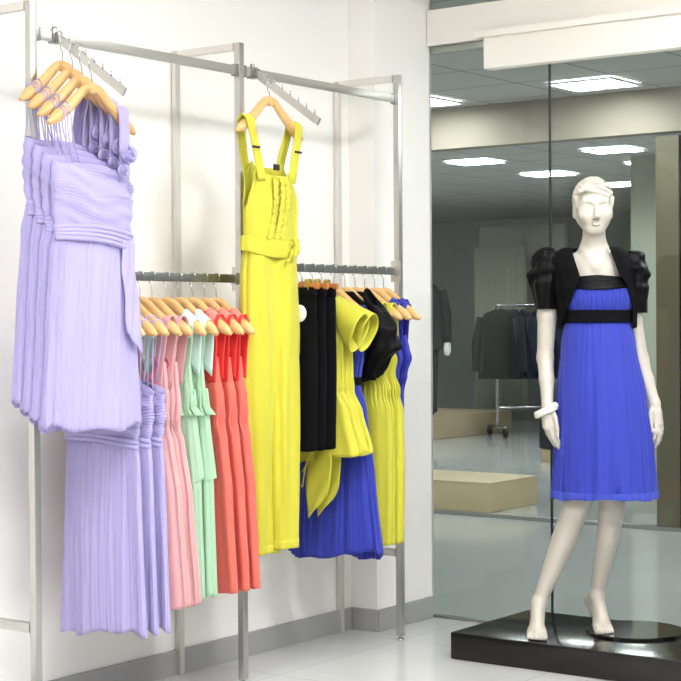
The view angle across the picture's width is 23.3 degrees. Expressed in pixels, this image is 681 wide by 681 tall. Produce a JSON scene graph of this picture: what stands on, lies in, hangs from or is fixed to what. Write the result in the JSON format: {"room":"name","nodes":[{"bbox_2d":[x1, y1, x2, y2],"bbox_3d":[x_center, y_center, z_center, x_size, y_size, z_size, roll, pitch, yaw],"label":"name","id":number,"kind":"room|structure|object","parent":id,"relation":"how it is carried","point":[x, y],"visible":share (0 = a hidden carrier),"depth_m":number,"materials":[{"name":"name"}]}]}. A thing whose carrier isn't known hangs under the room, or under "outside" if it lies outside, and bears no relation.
{"room":"clothing store","nodes":[
{"label":"clothing store","id":0,"kind":"room"},
{"bbox_2d":[29,93,118,424],"bbox_3d":[-0.808,-0.252,5.107,0.117,1.023,0.428,0,1,42],"label":"dress","id":1,"kind":"object","parent":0,"point":[47,159],"visible":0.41,"depth_m":4.97,"materials":[{"name":"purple fabric"}]},
{"bbox_2d":[60,391,147,638],"bbox_3d":[-0.762,0.440,5.353,0.346,1.043,0.109,0,1,30],"label":"dress","id":2,"kind":"object","parent":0,"point":[103,573],"visible":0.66,"depth_m":5.31,"materials":[{"name":"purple fabric"}]},
{"bbox_2d":[0,0,350,680],"bbox_3d":[-2.298,-0.227,3.994,0.200,3.000,7.700,0,1,36],"label":"wall","id":3,"kind":"structure","parent":0,"point":[308,39],"depth_m":6.09,"materials":[{"name":"white paint"}]},
{"bbox_2d":[49,596,433,680],"bbox_3d":[-2.039,1.225,4.062,0.153,0.092,8.036,0,1,36],"label":"baseboard","id":4,"kind":"structure","parent":3,"relation":"attached to","point":[159,666],"depth_m":6.49,"materials":[{"name":"grey tile"}]},
{"bbox_2d":[347,0,433,609],"bbox_3d":[0.152,-0.283,7.172,0.300,3.000,0.435,0,1,36],"label":"wall","id":5,"kind":"structure","parent":0,"point":[386,37],"depth_m":7.08,"materials":[{"name":"white paint"}]},
{"bbox_2d":[434,613,487,622],"bbox_3d":[2.406,1.214,5.795,4.970,0.012,0.030,0,1,36],"label":"trim","id":6,"kind":"structure","parent":5,"relation":"attached to","point":[435,615],"depth_m":7.17,"materials":[{"name":"silver metal"}]},
{"bbox_2d":[429,40,553,620],"bbox_3d":[0.648,-0.042,7.088,0.599,2.493,0.042,0,1,36],"label":"window","id":7,"kind":"structure","parent":5,"relation":"in","point":[480,40],"depth_m":7.09,"materials":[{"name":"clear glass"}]},
{"bbox_2d":[427,0,680,46],"bbox_3d":[2.481,-1.357,5.719,5.160,0.154,0.100,0,1,36],"label":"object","id":8,"kind":"structure","parent":5,"relation":"attached to","point":[452,25],"depth_m":6.96,"materials":[{"name":"white paint"}]},
{"bbox_2d":[156,420,680,680],"bbox_3d":[0.092,1.202,12.385,21.050,0.100,24.000,0,1,36],"label":"floor","id":9,"kind":"structure","parent":0,"point":[486,568],"depth_m":8.08,"materials":[{"name":"tile"}]},
{"bbox_2d":[0,0,404,680],"bbox_3d":[-0.472,0.086,6.008,0.338,2.300,2.026,0,1,36],"label":"clothing rack","id":10,"kind":"object","parent":9,"relation":"on","point":[33,33],"visible":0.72,"depth_m":5.92,"materials":[{"name":"silver metal"}]},
{"bbox_2d":[37,27,40,40],"bbox_3d":[-0.943,-0.951,5.122,0.022,0.042,0.020,0,1,36],"label":"socket","id":11,"kind":"object","parent":10,"relation":"attached to","point":[38,28],"depth_m":5.12,"materials":[{"name":"silver metal"}]},
{"bbox_2d":[19,37,87,101],"bbox_3d":[-0.864,-0.836,5.150,0.035,0.222,0.387,0,1,32],"label":"wooden hanger","id":12,"kind":"object","parent":10,"relation":"hanging from","point":[28,93],"visible":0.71,"depth_m":5.07,"materials":[{"name":"brown wood"}]},
{"bbox_2d":[11,78,98,407],"bbox_3d":[-0.863,-0.301,5.134,0.118,1.020,0.426,0,1,32],"label":"dress","id":13,"kind":"object","parent":12,"relation":"hanging from","point":[79,113],"visible":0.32,"depth_m":5.00,"materials":[{"name":"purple fabric"}]},
{"bbox_2d":[28,44,97,108],"bbox_3d":[-0.832,-0.810,5.133,0.036,0.222,0.387,0,1,34],"label":"wooden hanger","id":14,"kind":"object","parent":10,"relation":"hanging from","point":[37,101],"visible":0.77,"depth_m":5.06,"materials":[{"name":"brown wood"}]},
{"bbox_2d":[20,86,108,415],"bbox_3d":[-0.841,-0.277,5.124,0.117,1.023,0.428,0,1,41],"label":"dress","id":15,"kind":"object","parent":14,"relation":"hanging from","point":[37,153],"visible":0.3,"depth_m":4.99,"materials":[{"name":"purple fabric"}]},
{"bbox_2d":[37,51,107,116],"bbox_3d":[-0.799,-0.785,5.115,0.035,0.222,0.387,0,1,34],"label":"wooden hanger","id":16,"kind":"object","parent":10,"relation":"hanging from","point":[47,108],"visible":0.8,"depth_m":5.05,"materials":[{"name":"brown wood"}]},
{"bbox_2d":[48,26,126,95],"bbox_3d":[-0.778,-0.863,5.098,0.320,0.241,0.036,0,1,36],"label":"bracket","id":17,"kind":"object","parent":10,"relation":"attached to","point":[111,81],"visible":0.98,"depth_m":5.09,"materials":[{"name":"silver metal"}]},
{"bbox_2d":[46,58,135,135],"bbox_3d":[-0.766,-0.759,5.097,0.035,0.222,0.387,0,1,35],"label":"wooden hanger","id":18,"kind":"object","parent":10,"relation":"hanging from","point":[57,115],"visible":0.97,"depth_m":5.07,"materials":[{"name":"brown wood"}]},
{"bbox_2d":[38,101,142,433],"bbox_3d":[-0.776,-0.226,5.089,0.117,1.023,0.428,0,1,42],"label":"dress","id":19,"kind":"object","parent":18,"relation":"hanging from","point":[92,317],"visible":1,"depth_m":5.05,"materials":[{"name":"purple fabric"}]},
{"bbox_2d":[141,327,145,336],"bbox_3d":[-0.776,-0.120,5.352,0.351,0.218,0.035,0,1,30],"label":"wooden hanger","id":20,"kind":"object","parent":10,"relation":"hanging from","point":[143,333],"visible":0.02,"depth_m":5.27,"materials":[{"name":"brown wood"}]},
{"bbox_2d":[141,316,157,336],"bbox_3d":[-0.737,-0.121,5.404,0.351,0.218,0.035,0,1,33],"label":"wooden hanger","id":21,"kind":"object","parent":10,"relation":"hanging from","point":[148,328],"visible":0.19,"depth_m":5.31,"materials":[{"name":"brown wood"}]},
{"bbox_2d":[94,315,158,635],"bbox_3d":[-0.724,0.439,5.404,0.346,1.043,0.109,0,1,33],"label":"dress","id":22,"kind":"object","parent":21,"relation":"hanging from","point":[146,463],"visible":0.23,"depth_m":5.32,"materials":[{"name":"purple fabric"}]},
{"bbox_2d":[140,303,169,336],"bbox_3d":[-0.700,-0.122,5.454,0.351,0.218,0.036,0,1,35],"label":"wooden hanger","id":23,"kind":"object","parent":10,"relation":"hanging from","point":[161,329],"visible":0.21,"depth_m":5.37,"materials":[{"name":"brown wood"}]},
{"bbox_2d":[139,315,170,633],"bbox_3d":[-0.687,0.438,5.454,0.346,1.043,0.109,0,1,35],"label":"dress","id":24,"kind":"object","parent":23,"relation":"hanging from","point":[163,591],"visible":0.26,"depth_m":5.37,"materials":[{"name":"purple fabric"}]},
{"bbox_2d":[137,271,181,335],"bbox_3d":[-0.667,-0.123,5.500,0.351,0.218,0.035,0,1,34],"label":"wooden hanger","id":25,"kind":"object","parent":10,"relation":"hanging from","point":[173,329],"visible":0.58,"depth_m":5.45,"materials":[{"name":"brown wood"}]},
{"bbox_2d":[141,316,190,609],"bbox_3d":[-0.665,0.401,5.507,0.400,0.966,0.081,0,1,34],"label":"dress","id":26,"kind":"object","parent":25,"relation":"hanging from","point":[179,586],"visible":0.3,"depth_m":5.42,"materials":[{"name":"pink fabric"}]},
{"bbox_2d":[147,271,192,335],"bbox_3d":[-0.632,-0.124,5.547,0.351,0.218,0.036,0,1,35],"label":"wooden hanger","id":27,"kind":"object","parent":10,"relation":"hanging from","point":[185,329],"visible":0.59,"depth_m":5.50,"materials":[{"name":"brown wood"}]},
{"bbox_2d":[137,316,201,606],"bbox_3d":[-0.631,0.400,5.554,0.400,0.966,0.081,0,1,35],"label":"dress","id":28,"kind":"object","parent":27,"relation":"hanging from","point":[181,342],"visible":0.26,"depth_m":5.47,"materials":[{"name":"pink fabric"}]},
{"bbox_2d":[160,271,206,335],"bbox_3d":[-0.591,-0.125,5.603,0.351,0.218,0.036,0,1,35],"label":"wooden hanger","id":29,"kind":"object","parent":10,"relation":"hanging from","point":[198,328],"visible":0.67,"depth_m":5.56,"materials":[{"name":"brown wood"}]},
{"bbox_2d":[141,309,204,599],"bbox_3d":[-0.593,0.382,5.614,0.324,0.971,0.096,0,1,35],"label":"dress","id":30,"kind":"object","parent":29,"relation":"hanging from","point":[189,412],"visible":0.32,"depth_m":5.53,"materials":[{"name":"green fabric"}]},
{"bbox_2d":[169,272,218,335],"bbox_3d":[-0.552,-0.126,5.655,0.351,0.218,0.035,0,1,36],"label":"wooden hanger","id":31,"kind":"object","parent":10,"relation":"hanging from","point":[211,328],"visible":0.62,"depth_m":5.61,"materials":[{"name":"brown wood"}]},
{"bbox_2d":[154,309,217,596],"bbox_3d":[-0.554,0.381,5.666,0.324,0.971,0.096,0,1,36],"label":"dress","id":32,"kind":"object","parent":31,"relation":"hanging from","point":[207,347],"visible":0.35,"depth_m":5.58,"materials":[{"name":"green fabric"}]},
{"bbox_2d":[187,272,232,334],"bbox_3d":[-0.512,-0.127,5.709,0.351,0.218,0.036,0,1,35],"label":"wooden hanger","id":33,"kind":"object","parent":10,"relation":"hanging from","point":[223,327],"visible":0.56,"depth_m":5.67,"materials":[{"name":"brown wood"}]},
{"bbox_2d":[173,307,237,593],"bbox_3d":[-0.512,0.377,5.712,0.391,0.983,0.083,0,1,35],"label":"dress","id":34,"kind":"object","parent":33,"relation":"hanging from","point":[227,579],"visible":0.29,"depth_m":5.62,"materials":[{"name":"red fabric"}]},
{"bbox_2d":[195,273,244,334],"bbox_3d":[-0.473,-0.128,5.762,0.351,0.218,0.036,0,1,36],"label":"wooden hanger","id":35,"kind":"object","parent":10,"relation":"hanging from","point":[236,328],"visible":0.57,"depth_m":5.71,"materials":[{"name":"brown wood"}]},
{"bbox_2d":[216,307,249,590],"bbox_3d":[-0.473,0.376,5.765,0.391,0.983,0.083,0,1,36],"label":"dress","id":36,"kind":"object","parent":35,"relation":"hanging from","point":[230,398],"visible":0.29,"depth_m":5.67,"materials":[{"name":"red fabric"}]},
{"bbox_2d":[211,273,255,334],"bbox_3d":[-0.437,-0.128,5.811,0.351,0.218,0.036,0,1,37],"label":"wooden hanger","id":37,"kind":"object","parent":10,"relation":"hanging from","point":[247,327],"visible":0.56,"depth_m":5.76,"materials":[{"name":"brown wood"}]},
{"bbox_2d":[228,307,260,588],"bbox_3d":[-0.436,0.375,5.814,0.391,0.983,0.083,0,1,37],"label":"dress","id":38,"kind":"object","parent":37,"relation":"hanging from","point":[242,344],"visible":0.3,"depth_m":5.72,"materials":[{"name":"red fabric"}]},
{"bbox_2d":[231,64,238,75],"bbox_3d":[-0.376,-0.964,5.891,0.022,0.042,0.020,0,1,36],"label":"socket","id":39,"kind":"object","parent":10,"relation":"attached to","point":[234,67],"depth_m":5.88,"materials":[{"name":"silver metal"}]},
{"bbox_2d":[244,65,246,77],"bbox_3d":[-0.350,-0.965,5.926,0.022,0.042,0.020,0,1,36],"label":"socket","id":40,"kind":"object","parent":10,"relation":"attached to","point":[245,67],"depth_m":5.92,"materials":[{"name":"silver metal"}]},
{"bbox_2d":[235,81,302,141],"bbox_3d":[-0.253,-0.826,5.898,0.035,0.202,0.387,0,1,35],"label":"wooden hanger","id":41,"kind":"object","parent":10,"relation":"hanging from","point":[255,112],"visible":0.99,"depth_m":5.89,"materials":[{"name":"brown wood"}]},
{"bbox_2d":[237,113,301,555],"bbox_3d":[-0.240,-0.017,5.902,0.125,1.558,0.326,0,1,39],"label":"dress","id":42,"kind":"object","parent":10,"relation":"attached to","point":[269,241],"visible":0.91,"depth_m":5.88,"materials":[{"name":"yellow fabric"}]},
{"bbox_2d":[247,64,320,124],"bbox_3d":[-0.199,-0.876,5.883,0.320,0.241,0.036,0,1,36],"label":"bracket","id":43,"kind":"object","parent":10,"relation":"attached to","point":[255,72],"visible":1,"depth_m":5.88,"materials":[{"name":"silver metal"}]},
{"bbox_2d":[298,279,319,288],"bbox_3d":[-0.212,-0.227,6.115,0.330,0.125,0.022,0,1,35],"label":"hanger","id":44,"kind":"object","parent":10,"relation":"hanging from","point":[307,283],"visible":0.23,"depth_m":6.04,"materials":[{"name":"brown wood"}]},
{"bbox_2d":[298,287,317,451],"bbox_3d":[-0.213,0.106,6.117,0.311,0.602,0.061,0,1,40],"label":"skirt","id":45,"kind":"object","parent":44,"relation":"hanging from","point":[308,357],"visible":0.3,"depth_m":6.03,"materials":[{"name":"black fabric"}]},
{"bbox_2d":[299,263,338,288],"bbox_3d":[-0.144,-0.229,6.208,0.330,0.125,0.022,0,1,35],"label":"hanger","id":46,"kind":"object","parent":10,"relation":"hanging from","point":[333,285],"visible":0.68,"depth_m":6.13,"materials":[{"name":"brown wood"}]},
{"bbox_2d":[325,287,336,449],"bbox_3d":[-0.145,0.104,6.209,0.311,0.602,0.061,0,1,40],"label":"skirt","id":47,"kind":"object","parent":46,"relation":"hanging from","point":[330,293],"visible":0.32,"depth_m":6.12,"materials":[{"name":"black fabric"}]},
{"bbox_2d":[313,279,328,288],"bbox_3d":[-0.180,-0.228,6.159,0.330,0.125,0.022,0,1,35],"label":"hanger","id":48,"kind":"object","parent":10,"relation":"hanging from","point":[323,285],"visible":0.16,"depth_m":6.07,"materials":[{"name":"brown wood"}]},
{"bbox_2d":[316,287,326,450],"bbox_3d":[-0.181,0.105,6.160,0.311,0.602,0.061,0,1,40],"label":"skirt","id":49,"kind":"object","parent":48,"relation":"hanging from","point":[321,293],"visible":0.29,"depth_m":6.07,"materials":[{"name":"black fabric"}]},
{"bbox_2d":[302,295,378,516],"bbox_3d":[-0.072,0.245,6.307,0.491,0.850,0.128,0,1,35],"label":"blouse","id":50,"kind":"object","parent":10,"relation":"hanging from","point":[373,318],"visible":0.27,"depth_m":6.22,"materials":[{"name":"yellow fabric"}]},
{"bbox_2d":[330,264,358,304],"bbox_3d":[-0.028,-0.185,6.365,0.351,0.218,0.036,0,1,35],"label":"wooden hanger","id":51,"kind":"object","parent":10,"relation":"hanging from","point":[340,292],"visible":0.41,"depth_m":6.33,"materials":[{"name":"brown wood"}]},
{"bbox_2d":[288,305,383,559],"bbox_3d":[-0.023,0.355,6.370,0.432,0.980,0.128,0,1,35],"label":"dress","id":52,"kind":"object","parent":51,"relation":"hanging from","point":[349,524],"visible":0.38,"depth_m":6.29,"materials":[{"name":"blue fabric"}]},
{"bbox_2d":[340,265,363,300],"bbox_3d":[0.018,-0.186,6.428,0.351,0.218,0.036,0,1,35],"label":"wooden hanger","id":53,"kind":"object","parent":10,"relation":"hanging from","point":[345,288],"visible":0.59,"depth_m":6.41,"materials":[{"name":"brown wood"}]},
{"bbox_2d":[344,288,401,381],"bbox_3d":[0.016,-0.021,6.429,0.500,0.366,0.116,0,1,35],"label":"black bolero","id":54,"kind":"object","parent":53,"relation":"hanging from","point":[386,343],"visible":0.28,"depth_m":6.31,"materials":[{"name":"black"}]},
{"bbox_2d":[352,265,391,315],"bbox_3d":[0.058,-0.187,6.481,0.351,0.218,0.036,0,1,35],"label":"wooden hanger","id":55,"kind":"object","parent":10,"relation":"hanging from","point":[356,289],"visible":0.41,"depth_m":6.47,"materials":[{"name":"brown wood"}]},
{"bbox_2d":[361,303,394,545],"bbox_3d":[0.059,0.330,6.488,0.356,0.952,0.074,0,1,35],"label":"dress","id":56,"kind":"object","parent":55,"relation":"hanging from","point":[377,393],"visible":0.32,"depth_m":6.39,"materials":[{"name":"yellow fabric"}]},
{"bbox_2d":[361,265,402,319],"bbox_3d":[0.097,-0.188,6.534,0.351,0.218,0.036,0,1,35],"label":"wooden hanger","id":57,"kind":"object","parent":10,"relation":"hanging from","point":[396,315],"visible":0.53,"depth_m":6.47,"materials":[{"name":"brown wood"}]},
{"bbox_2d":[386,303,404,543],"bbox_3d":[0.098,0.329,6.541,0.356,0.952,0.074,0,1,35],"label":"dress","id":58,"kind":"object","parent":57,"relation":"hanging from","point":[391,370],"visible":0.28,"depth_m":6.44,"materials":[{"name":"yellow fabric"}]},
{"bbox_2d":[371,266,411,319],"bbox_3d":[0.137,-0.189,6.588,0.351,0.218,0.036,0,1,35],"label":"wooden hanger","id":59,"kind":"object","parent":10,"relation":"hanging from","point":[405,314],"visible":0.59,"depth_m":6.54,"materials":[{"name":"brown wood"}]},
{"bbox_2d":[388,297,402,380],"bbox_3d":[0.139,0.264,6.593,0.262,0.869,0.066,0,1,37],"label":"dress","id":60,"kind":"object","parent":59,"relation":"hanging from","point":[393,300],"visible":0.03,"depth_m":6.52,"materials":[{"name":"blue fabric"}]},
{"bbox_2d":[391,94,397,104],"bbox_3d":[0.218,-0.978,6.696,0.022,0.042,0.020,0,1,36],"label":"socket","id":61,"kind":"object","parent":10,"relation":"attached to","point":[394,97],"depth_m":6.68,"materials":[{"name":"silver metal"}]},
{"bbox_2d":[380,266,420,319],"bbox_3d":[0.173,-0.189,6.638,0.351,0.218,0.036,0,1,35],"label":"wooden hanger","id":62,"kind":"object","parent":10,"relation":"hanging from","point":[415,315],"visible":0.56,"depth_m":6.57,"materials":[{"name":"brown wood"}]},
{"bbox_2d":[398,298,411,407],"bbox_3d":[0.175,0.263,6.643,0.262,0.869,0.066,0,1,37],"label":"dress","id":63,"kind":"object","parent":62,"relation":"hanging from","point":[404,326],"visible":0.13,"depth_m":6.57,"materials":[{"name":"blue fabric"}]},
{"bbox_2d":[432,284,451,414],"bbox_3d":[0.893,0.048,18.330,0.680,1.565,0.315,0,1,4],"label":"mannequin","id":64,"kind":"object","parent":9,"relation":"on","point":[441,312],"visible":0.27,"depth_m":18.25},
{"bbox_2d":[433,408,511,439],"bbox_3d":[0.848,0.948,18.535,1.006,0.240,2.506,0,1,36],"label":"plinth","id":65,"kind":"object","parent":9,"relation":"on","point":[447,422],"visible":0.48,"depth_m":18.57,"materials":[{"name":"brown wood"}]},
{"bbox_2d":[433,469,536,511],"bbox_3d":[0.551,1.054,11.870,1.606,0.200,0.646,0,1,36],"label":"plinth","id":66,"kind":"object","parent":9,"relation":"on","point":[452,490],"visible":0.44,"depth_m":11.34,"materials":[{"name":"brown wood"}]},
{"bbox_2d":[487,303,540,437],"bbox_3d":[2.329,0.321,18.537,1.272,1.478,0.540,-1,1,-17],"label":"rack","id":67,"kind":"object","parent":9,"relation":"on","point":[489,428],"visible":0.49,"depth_m":18.36,"materials":[{"name":"silver metal"}]},
{"bbox_2d":[472,309,523,378],"bbox_3d":[1.774,0.011,18.357,0.630,0.830,0.165,0,1,4],"label":"jacket","id":68,"kind":"object","parent":67,"relation":"hanging from","point":[490,341],"visible":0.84,"depth_m":18.30,"materials":[{"name":"black fabric"}]},
{"bbox_2d":[509,309,526,378],"bbox_3d":[1.923,0.009,18.406,0.172,0.830,0.630,-1,1,-11],"label":"jacket","id":69,"kind":"object","parent":67,"relation":"hanging from","point":[517,341],"visible":0.74,"depth_m":18.17,"materials":[{"name":"black fabric"}]},
{"bbox_2d":[519,306,537,378],"bbox_3d":[2.073,0.008,18.453,0.166,0.830,0.630,-1,1,-11],"label":"jacket","id":70,"kind":"object","parent":67,"relation":"hanging from","point":[530,321],"visible":0.6,"depth_m":18.20,"materials":[{"name":"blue fabric"}]},
{"bbox_2d":[532,309,538,378],"bbox_3d":[2.219,0.006,18.499,0.156,0.830,0.630,-1,1,-11],"label":"jacket","id":71,"kind":"object","parent":67,"relation":"hanging from","point":[534,312],"visible":0.02,"depth_m":18.39,"materials":[{"name":"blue fabric"}]},
{"bbox_2d":[554,322,562,378],"bbox_3d":[2.371,0.004,18.546,0.164,0.830,0.630,-1,1,-11],"label":"jacket","id":72,"kind":"object","parent":67,"relation":"hanging from","point":[558,333],"visible":0.23,"depth_m":18.27,"materials":[{"name":"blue fabric"}]},
{"bbox_2d":[539,418,549,462],"bbox_3d":[2.094,0.908,15.004,0.420,0.395,0.420,-1,1,-25],"label":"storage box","id":73,"kind":"object","parent":9,"relation":"on","point":[544,442],"visible":0.19,"depth_m":15.04,"materials":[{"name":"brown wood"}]},
{"bbox_2d":[434,508,680,531],"bbox_3d":[-0.314,1.149,11.876,21.000,0.024,0.080,0,1,36],"label":"trim","id":74,"kind":"structure","parent":9,"relation":"on","point":[437,511],"depth_m":10.71,"materials":[{"name":"silver metal"}]},
{"bbox_2d":[451,610,680,680],"bbox_3d":[1.396,1.172,6.009,1.980,0.104,0.590,0,1,36],"label":"display platform","id":75,"kind":"object","parent":9,"relation":"on","point":[568,649],"visible":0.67,"depth_m":6.13,"materials":[{"name":"black paint"}]},
{"bbox_2d":[526,176,680,640],"bbox_3d":[1.005,0.251,6.263,0.643,1.743,0.395,-1,1,-23],"label":"mannequin","id":76,"kind":"object","parent":75,"relation":"on","point":[600,430],"visible":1,"depth_m":6.17},
{"bbox_2d":[474,247,526,411],"bbox_3d":[2.009,-0.141,20.773,0.754,2.050,0.070,0,1,36],"label":"curtain","id":77,"kind":"object","parent":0,"point":[499,273],"visible":0.47,"depth_m":20.76,"materials":[{"name":"grey fabric"}]},
{"bbox_2d":[479,223,567,420],"bbox_3d":[2.345,-0.224,21.201,1.250,2.500,0.100,0,1,36],"label":"wall panel","id":78,"kind":"object","parent":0,"point":[532,237],"visible":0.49,"depth_m":21.09,"materials":[{"name":"grey"}]},
{"bbox_2d":[432,213,630,408],"bbox_3d":[6.090,-0.391,20.547,21.000,2.800,0.200,0,1,36],"label":"wall","id":79,"kind":"structure","parent":0,"point":[453,243],"depth_m":23.63,"materials":[{"name":"grey"}]},
{"bbox_2d":[431,133,680,222],"bbox_3d":[3.468,-1.679,16.991,21.000,0.100,12.600,0,1,36],"label":"ceiling","id":80,"kind":"structure","parent":0,"point":[491,191],"depth_m":16.48,"materials":[{"name":"tile"}]},
{"bbox_2d":[442,159,507,165],"bbox_3d":[1.187,-1.569,14.574,0.448,0.013,0.388,0,1,36],"label":"recessed light","id":81,"kind":"object","parent":80,"relation":"in","point":[473,162],"visible":1,"depth_m":14.54,"materials":[{"name":"white plastic"}]},
{"bbox_2d":[453,160,500,164],"bbox_3d":[1.187,-1.573,14.574,0.400,0.006,0.340,0,1,36],"label":"diffuser","id":82,"kind":"object","parent":81,"relation":"attached to","point":[461,162],"depth_m":14.57,"materials":[{"name":"white plastic"}]},
{"bbox_2d":[517,171,580,177],"bbox_3d":[1.997,-1.591,15.840,0.468,0.013,0.408,0,1,36],"label":"recessed light","id":83,"kind":"object","parent":80,"relation":"in","point":[554,173],"visible":0.99,"depth_m":15.80,"materials":[{"name":"white plastic"}]},
{"bbox_2d":[528,173,573,176],"bbox_3d":[1.997,-1.594,15.840,0.420,0.006,0.360,0,1,36],"label":"diffuser","id":84,"kind":"object","parent":83,"relation":"attached to","point":[529,174],"depth_m":15.86,"materials":[{"name":"white plastic"}]},
{"bbox_2d":[577,146,647,154],"bbox_3d":[2.240,-1.564,13.610,0.448,0.013,0.388,0,1,36],"label":"recessed light","id":85,"kind":"object","parent":80,"relation":"in","point":[622,149],"visible":1,"depth_m":13.58,"materials":[{"name":"white plastic"}]},
{"bbox_2d":[588,148,639,153],"bbox_3d":[2.240,-1.568,13.610,0.400,0.006,0.340,0,1,36],"label":"diffuser","id":86,"kind":"object","parent":85,"relation":"attached to","point":[595,150],"depth_m":13.62,"materials":[{"name":"white plastic"}]},
{"bbox_2d":[608,182,630,187],"bbox_3d":[2.931,-1.613,17.139,0.448,0.013,0.408,0,1,36],"label":"recessed light","id":87,"kind":"object","parent":80,"relation":"in","point":[625,184],"visible":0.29,"depth_m":17.10,"materials":[{"name":"white plastic"}]},
{"bbox_2d":[431,0,680,109],"bbox_3d":[-1.312,-1.575,10.514,21.000,0.100,3.200,0,1,36],"label":"ceiling","id":88,"kind":"structure","parent":0,"point":[462,76],"depth_m":9.52,"materials":[{"name":"tile"}]},
{"bbox_2d":[431,96,464,106],"bbox_3d":[0.509,-1.525,10.625,0.448,0.013,0.388,0,1,36],"label":"recessed light","id":89,"kind":"object","parent":88,"relation":"in","point":[435,101],"visible":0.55,"depth_m":10.59,"materials":[{"name":"white plastic"}]},
{"bbox_2d":[431,99,456,105],"bbox_3d":[0.509,-1.529,10.625,0.400,0.006,0.340,0,1,36],"label":"diffuser","id":90,"kind":"object","parent":89,"relation":"attached to","point":[434,102],"depth_m":10.59,"materials":[{"name":"white plastic"}]},
{"bbox_2d":[544,76,642,92],"bbox_3d":[1.508,-1.522,9.839,0.448,0.013,0.408,0,1,36],"label":"recessed light","id":91,"kind":"object","parent":88,"relation":"in","point":[603,83],"visible":0.95,"depth_m":9.82,"materials":[{"name":"white plastic"}]},
{"bbox_2d":[554,79,632,90],"bbox_3d":[1.508,-1.526,9.839,0.400,0.006,0.360,0,1,36],"label":"diffuser","id":92,"kind":"object","parent":91,"relation":"attached to","point":[583,84],"depth_m":9.83,"materials":[{"name":"white plastic"}]},
{"bbox_2d":[431,86,680,151],"bbox_3d":[-0.331,-1.414,11.844,21.000,0.270,0.120,0,1,36],"label":"beam","id":93,"kind":"structure","parent":0,"point":[656,111],"depth_m":10.50,"materials":[{"name":"beige paint"}]},
{"bbox_2d":[474,5,680,69],"bbox_3d":[2.560,-1.226,5.583,4.900,0.161,0.085,0,1,36],"label":"ceiling beam","id":94,"kind":"structure","parent":0,"point":[652,30],"depth_m":6.72,"materials":[{"name":"white paint"}]},
{"bbox_2d":[630,154,656,513],"bbox_3d":[2.205,-0.045,10.991,0.550,2.400,0.100,0,1,36],"label":"wall","id":95,"kind":"structure","parent":0,"point":[643,166],"depth_m":11.04,"materials":[{"name":"grey paint"}]},
{"bbox_2d":[655,135,680,527],"bbox_3d":[2.033,-0.043,10.160,0.155,2.420,0.100,0,1,36],"label":"wall pillar","id":96,"kind":"structure","parent":0,"point":[667,148],"depth_m":10.11,"materials":[{"name":"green paint"}]},
{"label":"wooden hanger","id":97,"kind":"object","parent":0,"visible":0},
{"bbox_2d":[300,299,369,517],"bbox_3d":[-0.107,0.246,6.259,0.491,0.850,0.128,0,1,35],"label":"blouse","id":98,"kind":"object","parent":97,"relation":"hanging from","point":[349,443],"visible":0.39,"depth_m":6.17,"materials":[{"name":"yellow fabric"}]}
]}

